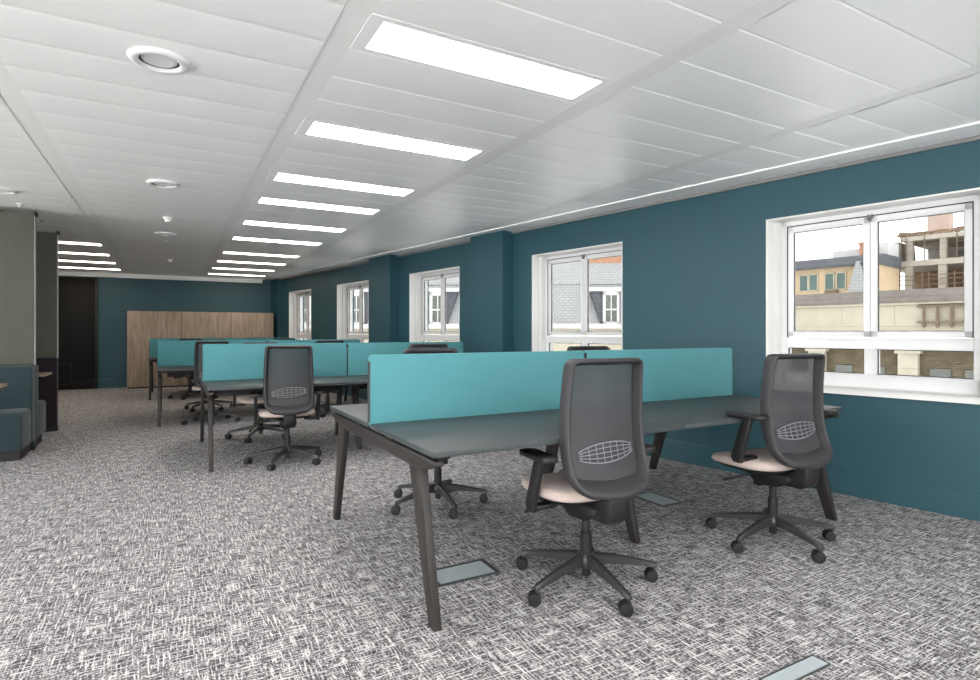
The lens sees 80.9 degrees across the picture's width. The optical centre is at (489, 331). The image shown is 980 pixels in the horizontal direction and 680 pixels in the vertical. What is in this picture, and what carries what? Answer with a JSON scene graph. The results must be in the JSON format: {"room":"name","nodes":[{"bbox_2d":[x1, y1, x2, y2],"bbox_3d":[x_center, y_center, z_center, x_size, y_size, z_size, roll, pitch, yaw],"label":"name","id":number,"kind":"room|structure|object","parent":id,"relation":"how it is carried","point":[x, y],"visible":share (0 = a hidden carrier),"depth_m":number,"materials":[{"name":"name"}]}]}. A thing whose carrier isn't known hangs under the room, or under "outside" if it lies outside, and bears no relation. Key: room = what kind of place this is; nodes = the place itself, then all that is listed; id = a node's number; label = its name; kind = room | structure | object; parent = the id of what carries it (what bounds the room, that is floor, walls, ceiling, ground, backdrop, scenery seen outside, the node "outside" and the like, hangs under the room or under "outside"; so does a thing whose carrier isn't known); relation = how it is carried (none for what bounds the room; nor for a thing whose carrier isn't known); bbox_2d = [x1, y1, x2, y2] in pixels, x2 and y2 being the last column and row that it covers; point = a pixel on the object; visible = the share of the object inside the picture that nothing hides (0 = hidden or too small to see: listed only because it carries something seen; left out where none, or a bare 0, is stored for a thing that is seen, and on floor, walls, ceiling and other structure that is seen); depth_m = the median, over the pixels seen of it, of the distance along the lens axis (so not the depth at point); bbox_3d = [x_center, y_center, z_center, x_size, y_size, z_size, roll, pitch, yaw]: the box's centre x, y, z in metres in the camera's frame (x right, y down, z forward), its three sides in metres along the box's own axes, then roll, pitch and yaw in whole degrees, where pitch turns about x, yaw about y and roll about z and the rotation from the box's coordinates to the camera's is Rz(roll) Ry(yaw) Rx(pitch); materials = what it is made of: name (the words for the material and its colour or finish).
{"room":"open-plan office","nodes":[
{"label":"open-plan office","id":0,"kind":"room"},
{"bbox_2d":[58,276,270,378],"bbox_3d":[-8.506,-0.060,12.405,7.490,2.540,0.200,0,0,-29],"label":"wall","id":1,"kind":"structure","parent":0,"point":[116,296],"depth_m":12.79,"materials":[{"name":"teal paint"}]},
{"bbox_2d":[58,277,97,389],"bbox_3d":[-8.977,0.020,11.983,1.315,2.380,0.075,0,0,-29],"label":"door","id":2,"kind":"structure","parent":1,"relation":"in","point":[77,297],"depth_m":12.11,"materials":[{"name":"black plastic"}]},
{"bbox_2d":[98,379,126,387],"bbox_3d":[-6.957,1.115,13.148,3.380,0.190,0.018,0,0,-29],"label":"baseboard","id":3,"kind":"structure","parent":1,"relation":"attached to","point":[102,383],"depth_m":12.45,"materials":[{"name":"teal paint"}]},
{"bbox_2d":[58,271,262,282],"bbox_3d":[-8.520,-1.250,12.225,6.890,0.140,0.100,0,0,-29],"label":"trim","id":4,"kind":"structure","parent":1,"relation":"attached to","point":[60,273],"depth_m":12.79,"materials":[{"name":"white paint"}]},
{"bbox_2d":[271,279,281,337],"bbox_3d":[-5.155,-0.024,13.877,0.110,2.467,0.500,0,0,-39],"label":"wall pier","id":5,"kind":"object","parent":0,"point":[276,285],"visible":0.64,"depth_m":13.72,"materials":[{"name":"teal paint"}]},
{"bbox_2d":[369,254,398,342],"bbox_3d":[-1.782,-0.024,9.647,0.180,2.467,0.730,0,0,-39],"label":"wall pier","id":6,"kind":"object","parent":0,"point":[383,270],"visible":0.64,"depth_m":9.44,"materials":[{"name":"teal paint"}]},
{"bbox_2d":[0,386,979,679],"bbox_3d":[-2.273,1.270,4.848,10.975,0.120,19.480,0,0,-29],"label":"floor","id":7,"kind":"structure","parent":0,"point":[123,557],"depth_m":2.92,"materials":[{"name":"carpet"}]},
{"bbox_2d":[0,383,6,387],"bbox_3d":[-5.221,0.845,4.600,1.990,0.730,0.730,0,0,-29],"label":"table","id":8,"kind":"object","parent":7,"relation":"on","point":[2,385],"visible":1,"depth_m":5.27,"materials":[{"name":"brown wood"}]},
{"bbox_2d":[0,365,33,461],"bbox_3d":[-5.436,0.774,5.107,2.110,0.872,0.570,0,0,-29],"label":"bench","id":9,"kind":"object","parent":7,"relation":"on","point":[17,398],"visible":1,"depth_m":5.65,"materials":[{"name":"teal fabric"}]},
{"bbox_2d":[0,408,30,451],"bbox_3d":[-5.404,0.935,5.050,2.110,0.360,0.439,0,0,-29],"label":"seat cushion","id":10,"kind":"object","parent":9,"relation":"on","point":[15,423],"depth_m":5.36,"materials":[{"name":"teal fabric"}]},
{"bbox_2d":[0,211,37,450],"bbox_3d":[-5.593,-0.013,5.400,2.123,2.445,0.102,0,0,-29],"label":"wall","id":11,"kind":"structure","parent":7,"relation":"on","point":[17,229],"depth_m":5.81,"materials":[{"name":"grey paint"}]},
{"bbox_2d":[35,365,45,445],"bbox_3d":[-5.761,0.774,5.686,2.110,0.872,0.570,0,0,-29],"label":"bench","id":12,"kind":"object","parent":7,"relation":"on","point":[40,404],"visible":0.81,"depth_m":6.15,"materials":[{"name":"fabric"}]},
{"bbox_2d":[35,365,37,437],"bbox_3d":[-5.653,0.727,5.495,2.110,0.777,0.130,0,0,-29],"label":"cushion","id":13,"kind":"object","parent":12,"relation":"on","point":[35,365],"depth_m":5.98,"materials":[{"name":"teal fabric"}]},
{"bbox_2d":[38,400,45,435],"bbox_3d":[-5.793,0.935,5.744,2.110,0.360,0.439,0,0,-29],"label":"seat cushion","id":14,"kind":"object","parent":12,"relation":"on","point":[41,403],"depth_m":6.24,"materials":[{"name":"fabric"}]},
{"bbox_2d":[38,372,51,376],"bbox_3d":[-6.064,0.845,6.202,2.085,0.730,0.490,0,0,-29],"label":"table","id":15,"kind":"object","parent":7,"relation":"on","point":[40,374],"visible":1,"depth_m":6.64,"materials":[{"name":"brown wood"}]},
{"bbox_2d":[36,231,59,431],"bbox_3d":[-6.223,-0.013,6.537,2.136,2.445,0.102,0,0,-29],"label":"wall","id":16,"kind":"structure","parent":7,"relation":"on","point":[46,242],"depth_m":6.97,"materials":[{"name":"grey paint"}]},
{"bbox_2d":[127,311,180,388],"bbox_3d":[-7.373,0.380,12.633,1.012,1.660,0.470,0,0,-29],"label":"storage cabinet","id":17,"kind":"object","parent":7,"relation":"on","point":[142,326],"visible":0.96,"depth_m":12.36,"materials":[{"name":"brown wood"}]},
{"bbox_2d":[168,339,206,399],"bbox_3d":[-5.519,0.664,10.566,0.701,1.089,0.711,0,0,-26],"label":"office chair","id":18,"kind":"object","parent":7,"relation":"on","point":[191,377],"visible":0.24,"depth_m":10.44,"materials":[{"name":"black plastic"}]},
{"bbox_2d":[181,312,230,386],"bbox_3d":[-6.490,0.380,13.128,1.004,1.660,0.470,0,0,-29],"label":"storage cabinet","id":19,"kind":"object","parent":7,"relation":"on","point":[193,324],"visible":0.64,"depth_m":12.91,"materials":[{"name":"brown wood"}]},
{"bbox_2d":[184,339,232,411],"bbox_3d":[-4.407,0.664,9.024,0.704,1.089,0.704,0,0,-27],"label":"office chair","id":20,"kind":"object","parent":7,"relation":"on","point":[217,402],"visible":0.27,"depth_m":8.92,"materials":[{"name":"black plastic"}]},
{"bbox_2d":[181,341,240,424],"bbox_3d":[-3.723,0.664,7.681,0.707,1.089,0.690,0,0,-25],"label":"office chair","id":21,"kind":"object","parent":7,"relation":"on","point":[198,345],"visible":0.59,"depth_m":7.52,"materials":[{"name":"black plastic"}]},
{"bbox_2d":[192,386,200,390],"bbox_3d":[-3.758,0.752,7.781,0.500,0.069,0.480,0,0,-25],"label":"seat cushion","id":22,"kind":"object","parent":21,"relation":"on","point":[194,388],"depth_m":7.53,"materials":[{"name":"fabric"}]},
{"bbox_2d":[148,338,273,399],"bbox_3d":[-5.333,0.665,11.498,2.564,1.090,1.675,0,0,-29],"label":"desk","id":23,"kind":"object","parent":7,"relation":"on","point":[152,358],"visible":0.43,"depth_m":10.92,"materials":[{"name":"fabric"}]},
{"bbox_2d":[148,357,156,360],"bbox_3d":[-5.681,0.492,10.810,1.278,0.025,0.816,0,0,-29],"label":"countertop","id":24,"kind":"structure","parent":23,"relation":"on","point":[150,358],"depth_m":10.41,"materials":[{"name":"grey laminate"}]},
{"bbox_2d":[231,312,272,337],"bbox_3d":[-5.647,0.380,13.600,0.921,1.660,0.470,0,0,-29],"label":"storage cabinet","id":25,"kind":"object","parent":7,"relation":"on","point":[243,325],"visible":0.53,"depth_m":13.39,"materials":[{"name":"brown wood"}]},
{"bbox_2d":[225,342,284,442],"bbox_3d":[-2.664,0.664,6.601,0.700,1.089,0.709,0,0,-23],"label":"office chair","id":26,"kind":"object","parent":7,"relation":"on","point":[243,400],"visible":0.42,"depth_m":6.48,"materials":[{"name":"black plastic"}]},
{"bbox_2d":[237,394,262,403],"bbox_3d":[-2.597,0.752,6.518,0.500,0.069,0.480,0,0,-23],"label":"seat cushion","id":27,"kind":"object","parent":26,"relation":"on","point":[242,399],"depth_m":6.31,"materials":[{"name":"fabric"}]},
{"bbox_2d":[156,339,359,426],"bbox_3d":[-3.388,0.665,8.725,2.884,1.090,1.675,0,0,-29],"label":"desk","id":28,"kind":"object","parent":7,"relation":"on","point":[175,358],"visible":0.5,"depth_m":8.12,"materials":[{"name":"fabric"}]},
{"bbox_2d":[156,366,193,371],"bbox_3d":[-3.807,0.492,7.997,1.438,0.025,0.816,0,0,-29],"label":"countertop","id":29,"kind":"structure","parent":28,"relation":"on","point":[159,368],"depth_m":7.55,"materials":[{"name":"grey laminate"}]},
{"bbox_2d":[167,372,193,376],"bbox_3d":[-4.008,0.590,8.378,1.220,0.070,0.260,0,0,-29],"label":"cable tray","id":30,"kind":"object","parent":28,"relation":"on","point":[168,374],"depth_m":8.03,"materials":[{"name":"black plastic"}]},
{"bbox_2d":[243,345,324,470],"bbox_3d":[-1.915,0.664,5.355,0.702,1.089,0.703,0,0,-24],"label":"office chair","id":31,"kind":"object","parent":7,"relation":"on","point":[288,372],"visible":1,"depth_m":5.20,"materials":[{"name":"black plastic"}]},
{"bbox_2d":[258,408,314,417],"bbox_3d":[-1.917,0.752,5.419,0.500,0.069,0.480,0,0,-24],"label":"seat cushion","id":32,"kind":"object","parent":31,"relation":"on","point":[263,413],"depth_m":5.24,"materials":[{"name":"fabric"}]},
{"bbox_2d":[273,338,295,339],"bbox_3d":[-4.098,0.665,11.393,0.731,1.090,0.704,0,0,-24],"label":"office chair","id":33,"kind":"object","parent":7,"relation":"on","point":[274,338],"visible":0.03,"depth_m":11.18,"materials":[{"name":"black plastic"}]},
{"bbox_2d":[312,340,346,417],"bbox_3d":[-2.421,0.664,8.453,0.701,1.089,0.710,0,0,-27],"label":"office chair","id":34,"kind":"object","parent":7,"relation":"on","point":[327,405],"visible":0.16,"depth_m":8.35,"materials":[{"name":"black plastic"}]},
{"bbox_2d":[198,342,463,471],"bbox_3d":[-1.579,0.665,6.346,2.864,1.090,1.675,0,0,-29],"label":"desk","id":35,"kind":"object","parent":7,"relation":"on","point":[227,369],"visible":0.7,"depth_m":5.88,"materials":[{"name":"fabric"}]},
{"bbox_2d":[215,386,340,395],"bbox_3d":[-2.194,0.590,6.001,1.210,0.070,0.260,0,0,-29],"label":"cable tray","id":36,"kind":"object","parent":35,"relation":"on","point":[325,388],"depth_m":5.73,"materials":[{"name":"black plastic"}]},
{"bbox_2d":[203,376,367,390],"bbox_3d":[-1.993,0.492,5.621,1.428,0.025,0.816,0,0,-29],"label":"countertop","id":37,"kind":"structure","parent":35,"relation":"on","point":[217,385],"depth_m":5.46,"materials":[{"name":"grey laminate"}]},
{"bbox_2d":[351,375,367,380],"bbox_3d":[-0.745,0.492,6.321,1.428,0.025,0.816,0,0,-29],"label":"countertop","id":38,"kind":"structure","parent":35,"relation":"on","point":[365,377],"depth_m":6.20,"materials":[{"name":"grey laminate"}]},
{"bbox_2d":[358,384,367,388],"bbox_3d":[-0.964,0.590,6.690,1.210,0.070,0.260,0,0,-29],"label":"cable tray","id":39,"kind":"object","parent":35,"relation":"on","point":[365,386],"depth_m":6.31,"materials":[{"name":"black plastic"}]},
{"bbox_2d":[408,344,447,348],"bbox_3d":[-0.719,0.664,5.987,0.702,1.089,0.710,0,0,-25],"label":"office chair","id":40,"kind":"object","parent":7,"relation":"on","point":[411,346],"visible":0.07,"depth_m":5.82,"materials":[{"name":"black plastic"}]},
{"bbox_2d":[391,348,487,518],"bbox_3d":[-0.367,0.665,4.008,0.713,1.090,0.684,0,0,-25],"label":"office chair","id":41,"kind":"object","parent":7,"relation":"on","point":[440,487],"visible":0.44,"depth_m":4.03,"materials":[{"name":"black plastic"}]},
{"bbox_2d":[436,559,499,587],"bbox_3d":[-0.142,1.207,2.887,0.335,0.006,0.195,0,0,-29],"label":"box","id":42,"kind":"object","parent":7,"relation":"on","point":[479,568],"visible":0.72,"depth_m":2.88,"materials":[{"name":"metal"}]},
{"bbox_2d":[559,346,609,471],"bbox_3d":[0.871,0.664,4.751,0.705,1.089,0.705,0,0,-25],"label":"office chair","id":43,"kind":"object","parent":7,"relation":"on","point":[571,348],"visible":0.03,"depth_m":4.86,"materials":[{"name":"black plastic"}]},
{"bbox_2d":[330,348,842,631],"bbox_3d":[0.607,0.665,3.713,2.854,1.090,1.675,0,0,-29],"label":"desk","id":44,"kind":"object","parent":7,"relation":"on","point":[420,409],"visible":0.78,"depth_m":3.26,"materials":[{"name":"metal"}]},
{"bbox_2d":[330,403,369,426],"bbox_3d":[-0.225,0.492,3.740,1.424,0.025,0.816,0,0,-29],"label":"countertop","id":45,"kind":"structure","parent":44,"relation":"on","point":[358,413],"depth_m":3.47,"materials":[{"name":"grey laminate"}]},
{"bbox_2d":[370,409,684,458],"bbox_3d":[0.195,0.492,2.990,1.424,0.025,0.816,0,0,-29],"label":"countertop","id":46,"kind":"structure","parent":44,"relation":"on","point":[454,436],"depth_m":2.77,"materials":[{"name":"grey laminate"}]},
{"bbox_2d":[643,395,842,428],"bbox_3d":[1.439,0.492,3.687,1.424,0.025,0.816,0,0,-29],"label":"countertop","id":47,"kind":"structure","parent":44,"relation":"on","point":[703,411],"depth_m":3.56,"materials":[{"name":"grey laminate"}]},
{"bbox_2d":[516,357,657,616],"bbox_3d":[0.457,0.664,2.742,0.707,1.089,0.690,0,0,-25],"label":"office chair","id":48,"kind":"object","parent":7,"relation":"on","point":[603,449],"visible":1,"depth_m":2.62,"materials":[{"name":"plastic"}]},
{"bbox_2d":[522,472,598,502],"bbox_3d":[0.425,0.752,2.843,0.500,0.069,0.480,0,0,-25],"label":"seat cushion","id":49,"kind":"object","parent":48,"relation":"on","point":[554,487],"depth_m":2.64,"materials":[{"name":"fabric"}]},
{"bbox_2d":[634,491,682,506],"bbox_3d":[1.205,1.207,4.160,0.200,0.006,0.320,0,0,-29],"label":"box","id":50,"kind":"object","parent":7,"relation":"on","point":[652,497],"visible":0.83,"depth_m":4.13,"materials":[{"name":"metal"}]},
{"bbox_2d":[706,353,837,562],"bbox_3d":[1.630,0.664,3.322,0.705,1.089,0.697,0,0,-23],"label":"office chair","id":51,"kind":"object","parent":7,"relation":"on","point":[792,410],"visible":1,"depth_m":3.20,"materials":[{"name":"black plastic"}]},
{"bbox_2d":[712,448,795,471],"bbox_3d":[1.612,0.752,3.421,0.500,0.069,0.480,0,0,-23],"label":"seat cushion","id":52,"kind":"object","parent":51,"relation":"on","point":[754,459],"depth_m":3.24,"materials":[{"name":"fabric"}]},
{"bbox_2d":[759,654,830,679],"bbox_3d":[1.085,1.207,2.041,0.310,0.006,0.070,0,0,-29],"label":"box","id":53,"kind":"object","parent":7,"relation":"on","point":[811,664],"visible":1,"depth_m":2.05,"materials":[{"name":"metal"}]},
{"bbox_2d":[0,0,979,278],"bbox_3d":[-2.273,-1.419,4.848,10.975,0.302,19.480,0,0,-29],"label":"ceiling","id":54,"kind":"structure","parent":0,"point":[703,91],"depth_m":3.23,"materials":[{"name":"white paint"}]},
{"bbox_2d":[0,187,17,194],"bbox_3d":[-4.370,-1.260,5.117,0.260,0.020,0.260,0,0,-29],"label":"ceiling vent","id":55,"kind":"object","parent":54,"relation":"in","point":[8,191],"visible":1,"depth_m":5.15,"materials":[{"name":"white plastic"}]},
{"bbox_2d":[58,241,106,246],"bbox_3d":[-6.172,-1.280,8.098,1.272,0.020,0.320,0,0,-29],"label":"recessed light","id":56,"kind":"object","parent":54,"relation":"in","point":[59,242],"visible":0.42,"depth_m":8.26,"materials":[{"name":"plastic"}]},
{"bbox_2d":[58,251,113,255],"bbox_3d":[-6.799,-1.280,9.216,1.272,0.020,0.320,0,0,-29],"label":"recessed light","id":57,"kind":"object","parent":54,"relation":"in","point":[59,252],"visible":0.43,"depth_m":9.32,"materials":[{"name":"plastic"}]},
{"bbox_2d":[58,260,118,263],"bbox_3d":[-7.426,-1.280,10.335,1.272,0.020,0.320,0,0,-29],"label":"recessed light","id":58,"kind":"object","parent":54,"relation":"in","point":[58,260],"visible":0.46,"depth_m":10.37,"materials":[{"name":"plastic"}]},
{"bbox_2d":[58,266,123,270],"bbox_3d":[-8.053,-1.280,11.453,1.272,0.020,0.320,0,0,-29],"label":"recessed light","id":59,"kind":"object","parent":54,"relation":"in","point":[58,266],"visible":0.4,"depth_m":11.52,"materials":[{"name":"plastic"}]},
{"bbox_2d":[126,46,190,73],"bbox_3d":[-1.541,-1.260,2.678,0.260,0.020,0.260,0,0,-29],"label":"ceiling vent","id":60,"kind":"object","parent":54,"relation":"in","point":[159,60],"visible":1,"depth_m":2.67,"materials":[{"name":"white plastic"}]},
{"bbox_2d":[146,179,180,188],"bbox_3d":[-2.788,-1.260,4.903,0.260,0.020,0.260,0,0,-29],"label":"ceiling vent","id":61,"kind":"object","parent":54,"relation":"in","point":[158,183],"visible":1,"depth_m":4.89,"materials":[{"name":"white plastic"}]},
{"bbox_2d":[155,232,177,235],"bbox_3d":[-4.173,-1.260,7.405,0.260,0.020,0.260,0,0,-29],"label":"ceiling vent","id":62,"kind":"object","parent":54,"relation":"in","point":[156,233],"visible":1,"depth_m":7.38,"materials":[{"name":"white plastic"}]},
{"bbox_2d":[163,217,172,222],"bbox_3d":[-3.569,-1.242,6.368,0.104,0.055,0.104,0,0,-29],"label":"smoke detector","id":63,"kind":"object","parent":54,"relation":"attached to","point":[166,219],"visible":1,"depth_m":6.34,"materials":[{"name":"white plastic"}]},
{"bbox_2d":[205,273,266,276],"bbox_3d":[-5.634,-1.280,12.809,1.275,0.020,0.320,0,0,-29],"label":"recessed light","id":64,"kind":"object","parent":54,"relation":"in","point":[205,273],"visible":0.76,"depth_m":12.72,"materials":[{"name":"plastic"}]},
{"bbox_2d":[209,267,277,271],"bbox_3d":[-5.008,-1.280,11.690,1.275,0.020,0.320,0,0,-29],"label":"recessed light","id":65,"kind":"object","parent":54,"relation":"in","point":[209,267],"visible":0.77,"depth_m":11.70,"materials":[{"name":"plastic"}]},
{"bbox_2d":[213,260,288,265],"bbox_3d":[-4.381,-1.280,10.572,1.275,0.020,0.320,0,0,-29],"label":"recessed light","id":66,"kind":"object","parent":54,"relation":"in","point":[225,261],"visible":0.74,"depth_m":10.52,"materials":[{"name":"plastic"}]},
{"bbox_2d":[219,251,302,257],"bbox_3d":[-3.754,-1.280,9.454,1.275,0.020,0.320,0,0,-29],"label":"recessed light","id":67,"kind":"object","parent":54,"relation":"in","point":[220,252],"visible":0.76,"depth_m":9.44,"materials":[{"name":"plastic"}]},
{"bbox_2d":[228,236,326,245],"bbox_3d":[-2.970,-1.280,8.056,1.275,0.020,0.320,0,0,-29],"label":"recessed light","id":68,"kind":"object","parent":54,"relation":"in","point":[229,237],"visible":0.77,"depth_m":8.06,"materials":[{"name":"plastic"}]},
{"bbox_2d":[237,219,351,232],"bbox_3d":[-2.344,-1.280,6.937,1.275,0.020,0.320,0,0,-29],"label":"recessed light","id":69,"kind":"object","parent":54,"relation":"in","point":[242,222],"visible":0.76,"depth_m":6.93,"materials":[{"name":"plastic"}]},
{"bbox_2d":[244,221,345,231],"bbox_3d":[-2.344,-1.280,6.937,1.151,0.015,0.250,0,0,-29],"label":"diffuser","id":70,"kind":"object","parent":69,"relation":"attached to","point":[255,223],"depth_m":6.93,"materials":[{"name":"white plastic"}]},
{"bbox_2d":[251,196,385,215],"bbox_3d":[-1.717,-1.280,5.819,1.275,0.020,0.320,0,0,-29],"label":"recessed light","id":71,"kind":"object","parent":54,"relation":"in","point":[257,199],"visible":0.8,"depth_m":5.78,"materials":[{"name":"plastic"}]},
{"bbox_2d":[266,171,421,197],"bbox_3d":[-1.247,-1.280,4.980,1.275,0.020,0.320,0,0,-29],"label":"recessed light","id":72,"kind":"object","parent":54,"relation":"in","point":[276,176],"visible":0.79,"depth_m":4.96,"materials":[{"name":"frosted plastic diffuser"},{"name":"metal"}]},
{"bbox_2d":[295,118,490,162],"bbox_3d":[-0.620,-1.280,3.862,1.275,0.020,0.320,0,0,-29],"label":"recessed light","id":73,"kind":"object","parent":54,"relation":"in","point":[309,127],"visible":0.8,"depth_m":3.82,"materials":[{"name":"frosted plastic diffuser"},{"name":"metal"}]},
{"bbox_2d":[350,13,615,102],"bbox_3d":[0.007,-1.280,2.744,1.275,0.020,0.320,0,0,-29],"label":"recessed light","id":74,"kind":"object","parent":54,"relation":"in","point":[380,35],"visible":0.89,"depth_m":2.68,"materials":[{"name":"frosted plastic diffuser"},{"name":"metal"}]},
{"bbox_2d":[470,230,512,352],"bbox_3d":[0.018,-0.024,7.418,0.180,2.467,0.660,0,0,-39],"label":"wall pier","id":75,"kind":"object","parent":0,"point":[491,254],"visible":0.64,"depth_m":7.26,"materials":[{"name":"teal paint"}]},
{"bbox_2d":[282,140,979,490],"bbox_3d":[0.882,-0.060,6.763,0.360,2.540,19.755,0,0,-39],"label":"wall","id":76,"kind":"structure","parent":0,"point":[694,269],"depth_m":4.96,"materials":[{"name":"teal paint"}]},
{"bbox_2d":[289,289,310,339],"bbox_3d":[-4.146,-0.230,12.910,0.347,1.395,1.348,0,0,-39],"label":"window","id":77,"kind":"structure","parent":76,"relation":"in","point":[295,297],"depth_m":13.36,"materials":[{"name":"white plastic"}]},
{"bbox_2d":[337,280,368,342],"bbox_3d":[-2.482,-0.230,10.850,0.347,1.395,1.353,0,0,-39],"label":"window","id":78,"kind":"structure","parent":76,"relation":"in","point":[344,291],"depth_m":11.29,"materials":[{"name":"white plastic"}]},
{"bbox_2d":[409,266,459,341],"bbox_3d":[-0.752,-0.230,8.711,0.347,1.395,1.371,0,0,-39],"label":"window","id":79,"kind":"structure","parent":76,"relation":"in","point":[418,282],"depth_m":9.15,"materials":[{"name":"white plastic"}]},
{"bbox_2d":[532,242,622,351],"bbox_3d":[1.036,-0.230,6.497,0.347,1.395,1.366,0,0,-39],"label":"window","id":80,"kind":"structure","parent":76,"relation":"in","point":[543,339],"depth_m":6.78,"materials":[{"name":"white plastic"}]},
{"bbox_2d":[263,121,979,279],"bbox_3d":[0.694,-1.289,6.483,0.285,0.062,19.355,0,0,-39],"label":"trim","id":81,"kind":"structure","parent":76,"relation":"attached to","point":[972,129],"depth_m":4.80,"materials":[{"name":"white paint"}]},
{"bbox_2d":[330,385,979,520],"bbox_3d":[0.889,1.115,6.319,0.188,0.190,18.855,0,0,-39],"label":"baseboard","id":82,"kind":"structure","parent":76,"relation":"attached to","point":[937,498],"depth_m":4.10,"materials":[{"name":"teal paint"}]},
{"bbox_2d":[766,187,979,404],"bbox_3d":[2.823,-0.230,4.285,0.347,1.395,1.412,0,0,-39],"label":"window","id":83,"kind":"structure","parent":76,"relation":"in","point":[782,336],"depth_m":4.27,"materials":[{"name":"white plastic"}]},
{"label":"outside","id":84,"kind":"structure","parent":0,"visible":0},
{"bbox_2d":[894,213,963,289],"bbox_3d":[29.532,-4.740,32.977,6.120,5.300,10.400,0,0,-39],"label":"frame","id":85,"kind":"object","parent":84,"point":[944,243],"visible":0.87,"depth_m":34.22,"materials":[{"name":"concrete"}]},
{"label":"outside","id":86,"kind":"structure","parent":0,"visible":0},
{"bbox_2d":[304,256,620,350],"bbox_3d":[-4.210,0.985,39.099,31.500,12.450,6.350,0,0,3],"label":"building","id":87,"kind":"structure","parent":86,"point":[604,273],"depth_m":36.31,"materials":[{"name":"beige stone"}]},
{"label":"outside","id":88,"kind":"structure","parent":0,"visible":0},
{"bbox_2d":[792,287,973,377],"bbox_3d":[13.635,1.880,19.875,1.120,6.660,14.000,0,0,-39],"label":"building","id":89,"kind":"structure","parent":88,"point":[929,309],"depth_m":19.35,"materials":[{"name":"beige stone"}]},
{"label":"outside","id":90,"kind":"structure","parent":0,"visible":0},
{"bbox_2d":[796,242,900,294],"bbox_3d":[19.145,0.000,37.376,4.150,10.420,11.700,0,0,-39],"label":"building","id":91,"kind":"structure","parent":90,"point":[841,273],"depth_m":33.55,"materials":[{"name":"stone"}]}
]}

